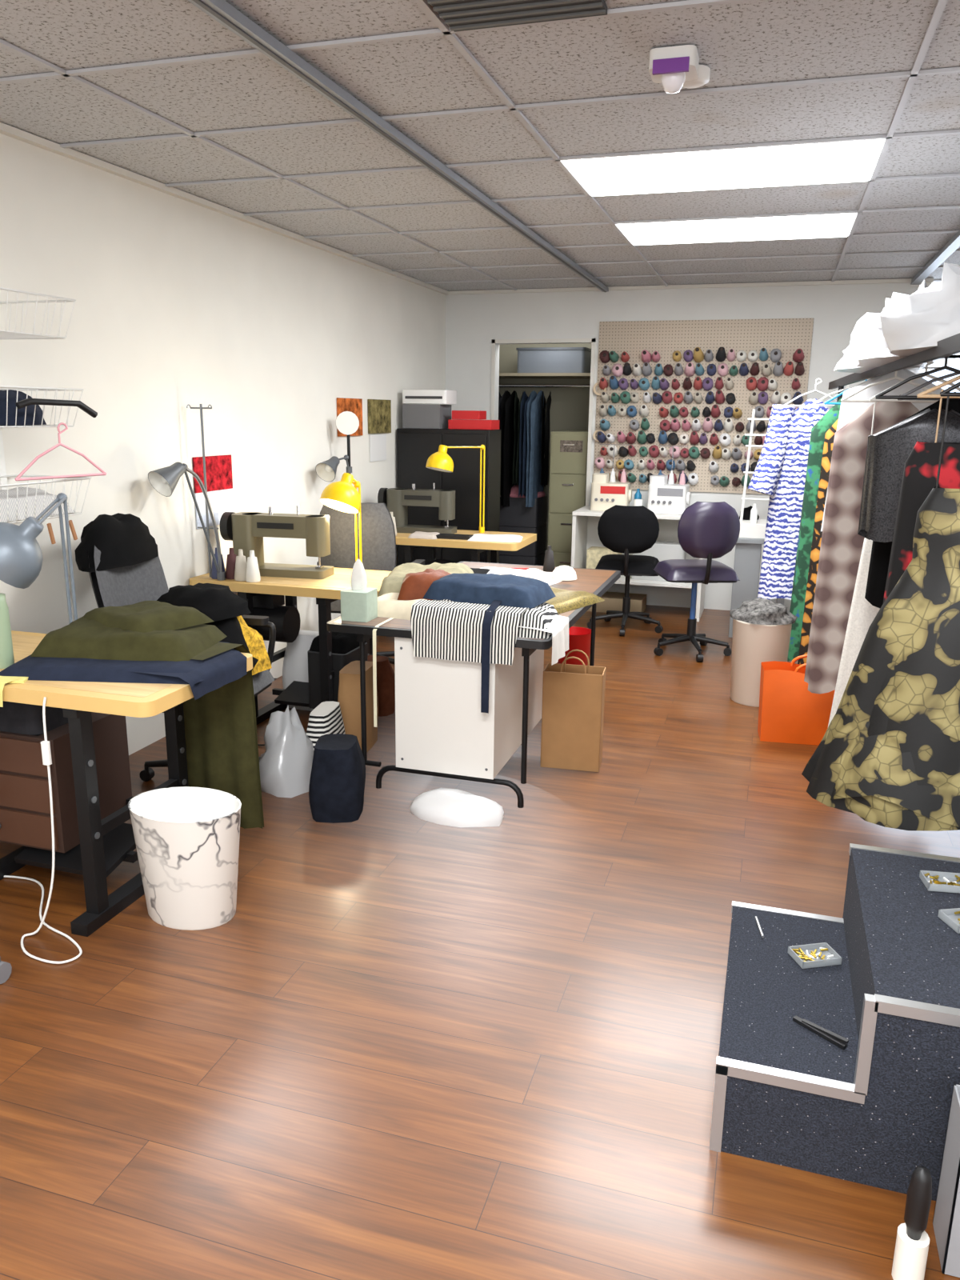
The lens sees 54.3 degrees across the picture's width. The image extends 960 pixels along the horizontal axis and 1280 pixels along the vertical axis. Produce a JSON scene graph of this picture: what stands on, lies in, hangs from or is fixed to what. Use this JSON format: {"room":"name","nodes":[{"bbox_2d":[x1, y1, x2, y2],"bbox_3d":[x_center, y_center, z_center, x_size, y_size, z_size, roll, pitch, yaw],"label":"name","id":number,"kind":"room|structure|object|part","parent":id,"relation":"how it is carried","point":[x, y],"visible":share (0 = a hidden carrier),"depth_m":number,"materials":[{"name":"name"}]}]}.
{"room":"tailor's sewing workshop","nodes":[
{"label":"tailor's sewing workshop","id":0,"kind":"room"},
{"bbox_2d":[0,133,445,755],"bbox_3d":[-1.539,-0.857,4.703,0.150,2.600,13.000,5,14,17],"label":"wall","id":1,"kind":"structure","parent":0,"point":[179,302],"depth_m":4.55,"materials":[{"name":"paint"}]},
{"bbox_2d":[0,287,106,543],"bbox_3d":[-1.662,-0.789,3.254,0.448,0.950,0.574,5,14,17],"label":"wire wall shelf","id":2,"kind":"object","parent":1,"relation":"attached to","point":[18,409],"visible":0.94,"depth_m":3.31,"materials":[{"name":"white"}]},
{"bbox_2d":[192,454,234,528],"bbox_3d":[-1.395,-0.783,4.917,0.006,0.360,0.350,5,14,17],"label":"calendar","id":3,"kind":"object","parent":1,"relation":"attached to","point":[218,469],"visible":0.86,"depth_m":4.92,"materials":[{"name":"red paper"}]},
{"bbox_2d":[336,397,391,461],"bbox_3d":[-0.810,-1.487,6.656,0.012,0.440,0.900,5,14,17],"label":"picture frames","id":4,"kind":"object","parent":1,"relation":"attached to","point":[379,410],"visible":0.93,"depth_m":6.79,"materials":[{"name":"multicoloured paper"}]},
{"bbox_2d":[0,122,933,295],"bbox_3d":[0.009,-1.677,2.719,3.810,0.026,10.200,5,14,17],"label":"trim","id":5,"kind":"structure","parent":1,"relation":"attached to","point":[6,130],"depth_m":5.51,"materials":[{"name":"white paint"}]},
{"bbox_2d":[0,604,959,1279],"bbox_3d":[1.387,0.704,4.140,6.410,0.100,13.000,5,14,17],"label":"floor","id":6,"kind":"structure","parent":0,"point":[410,1047],"depth_m":2.47,"materials":[{"name":"brown wood"}]},
{"bbox_2d":[0,956,11,983],"bbox_3d":[-1.590,0.931,2.611,0.510,0.112,0.072,-3,14,-13],"label":"caster cart leg","id":7,"kind":"object","parent":6,"relation":"on","point":[6,968],"visible":1,"depth_m":2.67,"materials":[{"name":"grey"}]},
{"bbox_2d":[0,492,263,963],"bbox_3d":[-1.395,0.201,3.093,1.157,1.308,0.882,5,14,17],"label":"table","id":8,"kind":"object","parent":6,"relation":"on","point":[67,693],"visible":0.96,"depth_m":3.08,"materials":[{"name":"brown wood"}]},
{"bbox_3d":[-1.500,0.515,2.941,0.738,0.766,0.397,5,14,17],"label":"power cord white","id":9,"kind":"part","parent":8,"relation":"part of","materials":[{"name":"white plastic"}]},
{"bbox_2d":[74,512,276,781],"bbox_3d":[-1.255,0.055,3.971,0.764,1.180,0.649,5,14,17],"label":"office chair","id":10,"kind":"object","parent":6,"relation":"on","point":[119,554],"visible":0.44,"depth_m":3.85,"materials":[{"name":"black fabric"}]},
{"bbox_2d":[128,786,241,930],"bbox_3d":[-0.937,0.704,3.010,0.374,0.380,0.269,5,14,17],"label":"waste bin","id":11,"kind":"object","parent":6,"relation":"on","point":[186,838],"visible":1,"depth_m":2.92,"materials":[{"name":"white plastic"}]},
{"bbox_2d":[148,404,395,724],"bbox_3d":[-0.950,-0.346,4.704,1.035,1.622,0.955,5,14,17],"label":"table","id":12,"kind":"object","parent":6,"relation":"on","point":[313,662],"visible":0.77,"depth_m":4.79,"materials":[{"name":"brown wood"}]},
{"bbox_2d":[148,461,225,580],"bbox_3d":[-1.415,-0.557,4.501,0.167,0.596,0.395,5,14,17],"label":"lamp","id":13,"kind":"object","parent":12,"relation":"attached to","point":[165,480],"depth_m":4.47,"materials":[{"name":"silver metal"}]},
{"bbox_2d":[319,472,362,563],"bbox_3d":[-0.733,-0.615,4.927,0.212,0.520,0.212,5,14,17],"label":"lamp","id":14,"kind":"object","parent":12,"relation":"on","point":[341,495],"depth_m":4.87,"materials":[{"name":"yellow metal"}]},
{"bbox_2d":[259,705,313,797],"bbox_3d":[-0.831,0.454,4.058,0.269,0.375,0.307,5,14,17],"label":"bag","id":15,"kind":"object","parent":6,"relation":"on","point":[285,768],"visible":0.91,"depth_m":3.99,"materials":[{"name":"white plastic"}]},
{"bbox_2d":[306,701,345,749],"bbox_3d":[-0.695,0.451,4.231,0.140,0.300,0.301,5,14,17],"label":"striped bag","id":16,"kind":"object","parent":6,"relation":"on","point":[326,718],"visible":0.41,"depth_m":4.13,"materials":[{"name":"fabric"}]},
{"bbox_2d":[315,411,359,481],"bbox_3d":[-0.905,-0.683,6.148,0.200,1.595,0.456,5,14,17],"label":"lamp stand","id":17,"kind":"object","parent":6,"relation":"on","point":[347,422],"visible":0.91,"depth_m":6.07,"materials":[{"name":"black metal"}]},
{"bbox_2d":[308,660,378,823],"bbox_3d":[-0.594,0.414,4.176,0.218,0.400,1.055,0,14,-2],"label":"bag","id":18,"kind":"object","parent":6,"relation":"on","point":[338,775],"visible":0.9,"depth_m":3.73,"materials":[{"name":"fabric"}]},
{"bbox_2d":[316,502,424,664],"bbox_3d":[-0.690,-0.317,5.722,0.652,1.090,0.670,5,14,17],"label":"office chair","id":19,"kind":"object","parent":6,"relation":"on","point":[378,539],"visible":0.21,"depth_m":5.35,"materials":[{"name":"grey fabric"}]},
{"bbox_2d":[396,389,500,565],"bbox_3d":[-0.248,-1.046,7.330,0.740,1.757,0.350,5,14,17],"label":"tall cabinet","id":20,"kind":"object","parent":6,"relation":"on","point":[427,425],"visible":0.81,"depth_m":7.12,"materials":[{"name":"black"}]},
{"bbox_2d":[409,788,503,827],"bbox_3d":[-0.095,0.665,3.809,0.400,0.098,0.225,5,14,17],"label":"bag","id":21,"kind":"object","parent":6,"relation":"on","point":[452,807],"visible":1,"depth_m":3.73,"materials":[{"name":"white plastic"}]},
{"bbox_2d":[377,444,536,564],"bbox_3d":[-0.204,-0.668,6.582,1.115,1.378,0.640,5,14,17],"label":"table","id":22,"kind":"object","parent":6,"relation":"on","point":[397,500],"visible":0.56,"depth_m":6.53,"materials":[{"name":"brown wood"}]},
{"bbox_2d":[425,444,485,532],"bbox_3d":[-0.180,-1.051,6.546,0.362,0.616,0.323,5,14,17],"label":"lamp","id":23,"kind":"object","parent":22,"relation":"on","point":[443,499],"depth_m":6.54,"materials":[{"name":"yellow metal"}]},
{"bbox_2d":[326,545,620,807],"bbox_3d":[0.087,0.011,4.606,1.042,0.996,1.838,5,14,17],"label":"table","id":24,"kind":"object","parent":6,"relation":"on","point":[471,638],"visible":0.98,"depth_m":3.85,"materials":[{"name":"white wood"}]},
{"bbox_2d":[498,347,591,565],"bbox_3d":[0.745,-1.598,8.777,1.750,2.165,0.638,5,14,17],"label":"hanging clothes","id":25,"kind":"object","parent":6,"relation":"on","point":[524,425],"visible":0.78,"depth_m":8.61,"materials":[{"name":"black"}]},
{"bbox_2d":[547,430,587,566],"bbox_3d":[0.861,-1.173,8.579,0.340,1.440,0.634,5,14,17],"label":"filing cabinet","id":26,"kind":"object","parent":6,"relation":"on","point":[568,463],"visible":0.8,"depth_m":8.24,"materials":[{"name":"beige metal"}]},
{"bbox_2d":[540,649,606,771],"bbox_3d":[0.431,0.319,4.321,0.270,0.536,0.150,4,14,12],"label":"paper bag","id":27,"kind":"object","parent":6,"relation":"on","point":[574,695],"visible":1,"depth_m":4.26,"materials":[{"name":"brown paper"}]},
{"bbox_2d":[556,626,591,665],"bbox_3d":[0.575,0.090,5.782,0.240,0.300,0.236,5,14,17],"label":"bucket","id":28,"kind":"object","parent":6,"relation":"on","point":[579,638],"visible":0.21,"depth_m":5.69,"materials":[{"name":"red plastic"}]},
{"bbox_2d":[587,504,663,635],"bbox_3d":[1.113,-0.547,7.030,0.572,0.960,0.600,5,14,17],"label":"chair","id":29,"kind":"object","parent":6,"relation":"on","point":[626,530],"visible":0.92,"depth_m":6.75,"materials":[{"name":"black fabric"}]},
{"bbox_2d":[570,444,707,621],"bbox_3d":[1.321,-0.900,7.659,1.050,1.355,0.530,5,14,17],"label":"desk","id":30,"kind":"object","parent":6,"relation":"on","point":[668,502],"visible":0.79,"depth_m":7.57,"materials":[{"name":"white laminate"}]},
{"bbox_2d":[652,501,739,661],"bbox_3d":[1.459,-0.415,6.293,0.536,1.060,0.573,0,14,-2],"label":"office chair","id":31,"kind":"object","parent":6,"relation":"on","point":[709,530],"visible":1,"depth_m":6.02,"materials":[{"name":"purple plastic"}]},
{"bbox_2d":[728,408,784,637],"bbox_3d":[2.077,-0.845,6.860,0.420,1.642,0.450,5,14,17],"label":"stand","id":32,"kind":"object","parent":6,"relation":"on","point":[748,546],"visible":0.36,"depth_m":6.77,"materials":[{"name":"grey metal"}]},
{"bbox_2d":[729,619,791,707],"bbox_3d":[1.596,0.113,5.353,0.330,0.480,0.330,5,14,17],"label":"waste bin","id":33,"kind":"object","parent":6,"relation":"on","point":[753,645],"visible":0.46,"depth_m":5.23,"materials":[{"name":"beige"}]},
{"bbox_2d":[729,597,797,624],"bbox_3d":[1.601,-0.174,5.278,0.369,0.109,0.342,5,14,17],"label":"scrap","id":34,"kind":"object","parent":33,"relation":"on","point":[759,610],"visible":1,"depth_m":5.19,"materials":[{"name":"fabric"}]},
{"bbox_2d":[757,654,835,745],"bbox_3d":[1.669,0.298,4.706,0.518,0.428,0.226,5,14,17],"label":"tote bag","id":35,"kind":"object","parent":6,"relation":"on","point":[789,713],"visible":0.48,"depth_m":4.65,"materials":[{"name":"orange"}]},
{"bbox_2d":[709,843,959,1200],"bbox_3d":[1.104,0.872,2.246,0.998,0.461,0.756,5,14,17],"label":"step platform","id":36,"kind":"object","parent":6,"relation":"on","point":[838,1057],"visible":1,"depth_m":2.06,"materials":[{"name":"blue carpet"}]},
{"bbox_2d":[747,262,959,831],"bbox_3d":[1.725,-0.685,4.196,0.926,2.579,4.297,3,14,8],"label":"clothing rack","id":37,"kind":"object","parent":6,"relation":"on","point":[862,534],"visible":0.99,"depth_m":2.99,"materials":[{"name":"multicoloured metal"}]},
{"bbox_2d":[891,1165,931,1279],"bbox_3d":[0.816,1.096,1.756,0.056,0.250,0.056,5,14,17],"label":"roller","id":38,"kind":"object","parent":6,"relation":"on","point":[912,1244],"visible":1,"depth_m":1.74,"materials":[{"name":"white paper"}]},
{"bbox_2d":[932,1084,959,1277],"bbox_3d":[1.035,1.015,1.764,0.270,0.406,0.120,5,14,17],"label":"panel","id":39,"kind":"object","parent":6,"relation":"on","point":[946,1216],"visible":1,"depth_m":1.79,"materials":[{"name":"grey"}]},
{"bbox_2d":[0,0,959,291],"bbox_3d":[1.417,-1.920,3.502,6.410,0.100,13.000,5,14,17],"label":"ceiling","id":40,"kind":"structure","parent":0,"point":[759,42],"depth_m":3.24,"materials":[{"name":"tile"}]},
{"bbox_2d":[0,0,959,290],"bbox_3d":[1.417,-1.864,3.516,6.010,0.010,12.600,5,14,17],"label":"grid","id":41,"kind":"object","parent":40,"relation":"attached to","point":[443,29],"depth_m":3.47,"materials":[{"name":"white metal"}]},
{"bbox_2d":[427,0,607,31],"bbox_3d":[0.035,-1.539,2.144,0.410,0.022,0.625,5,14,17],"label":"ceiling vent grille","id":42,"kind":"object","parent":40,"relation":"in","point":[461,15],"depth_m":2.36,"materials":[{"name":"grey metal"}]},
{"bbox_2d":[187,0,959,291],"bbox_3d":[1.133,-2.003,4.166,2.365,0.032,8.700,5,14,17],"label":"track","id":43,"kind":"object","parent":40,"relation":"attached to","point":[220,10],"depth_m":3.22,"materials":[{"name":"grey metal"}]},
{"bbox_2d":[648,44,710,93],"bbox_3d":[0.584,-1.635,2.735,0.155,0.100,0.265,5,14,17],"label":"emergency light","id":44,"kind":"object","parent":40,"relation":"attached to","point":[677,67],"depth_m":2.63,"materials":[{"name":"white plastic"}]},
{"bbox_2d":[563,139,882,245],"bbox_3d":[0.503,-1.587,2.346,1.200,0.010,6.710,5,14,17],"label":"panels","id":45,"kind":"object","parent":40,"relation":"in","point":[854,161],"depth_m":4.00,"materials":[{"name":"white plastic"}]},
{"bbox_2d":[498,343,591,551],"bbox_3d":[0.745,-1.784,8.634,1.810,2.600,1.030,5,14,17],"label":"closet","id":46,"kind":"structure","parent":0,"point":[569,410],"depth_m":8.97,"materials":[{"name":"paint"}]},
{"bbox_2d":[445,278,931,611],"bbox_3d":[1.868,-1.829,8.872,3.810,2.600,2.400,5,14,17],"label":"wall","id":47,"kind":"structure","parent":0,"point":[472,321],"depth_m":7.69,"materials":[{"name":"paint"}]},
{"bbox_2d":[490,338,595,505],"bbox_3d":[0.514,-1.451,8.097,0.890,2.200,0.012,5,14,17],"label":"door frame","id":48,"kind":"structure","parent":47,"relation":"attached to","point":[561,340],"depth_m":7.89,"materials":[{"name":"white"}]},
{"bbox_2d":[592,318,813,494],"bbox_3d":[1.733,-1.870,7.529,1.685,1.350,0.151,5,14,17],"label":"pegboard","id":49,"kind":"object","parent":47,"relation":"attached to","point":[696,385],"visible":0.87,"depth_m":7.55,"materials":[{"name":"beige wood"}]},
{"bbox_2d":[922,365,959,391],"bbox_3d":[5.116,-1.870,9.195,2.200,2.600,0.150,5,14,17],"label":"wall","id":50,"kind":"structure","parent":0,"point":[944,372],"depth_m":9.13,"materials":[{"name":"white paint"}]}
]}

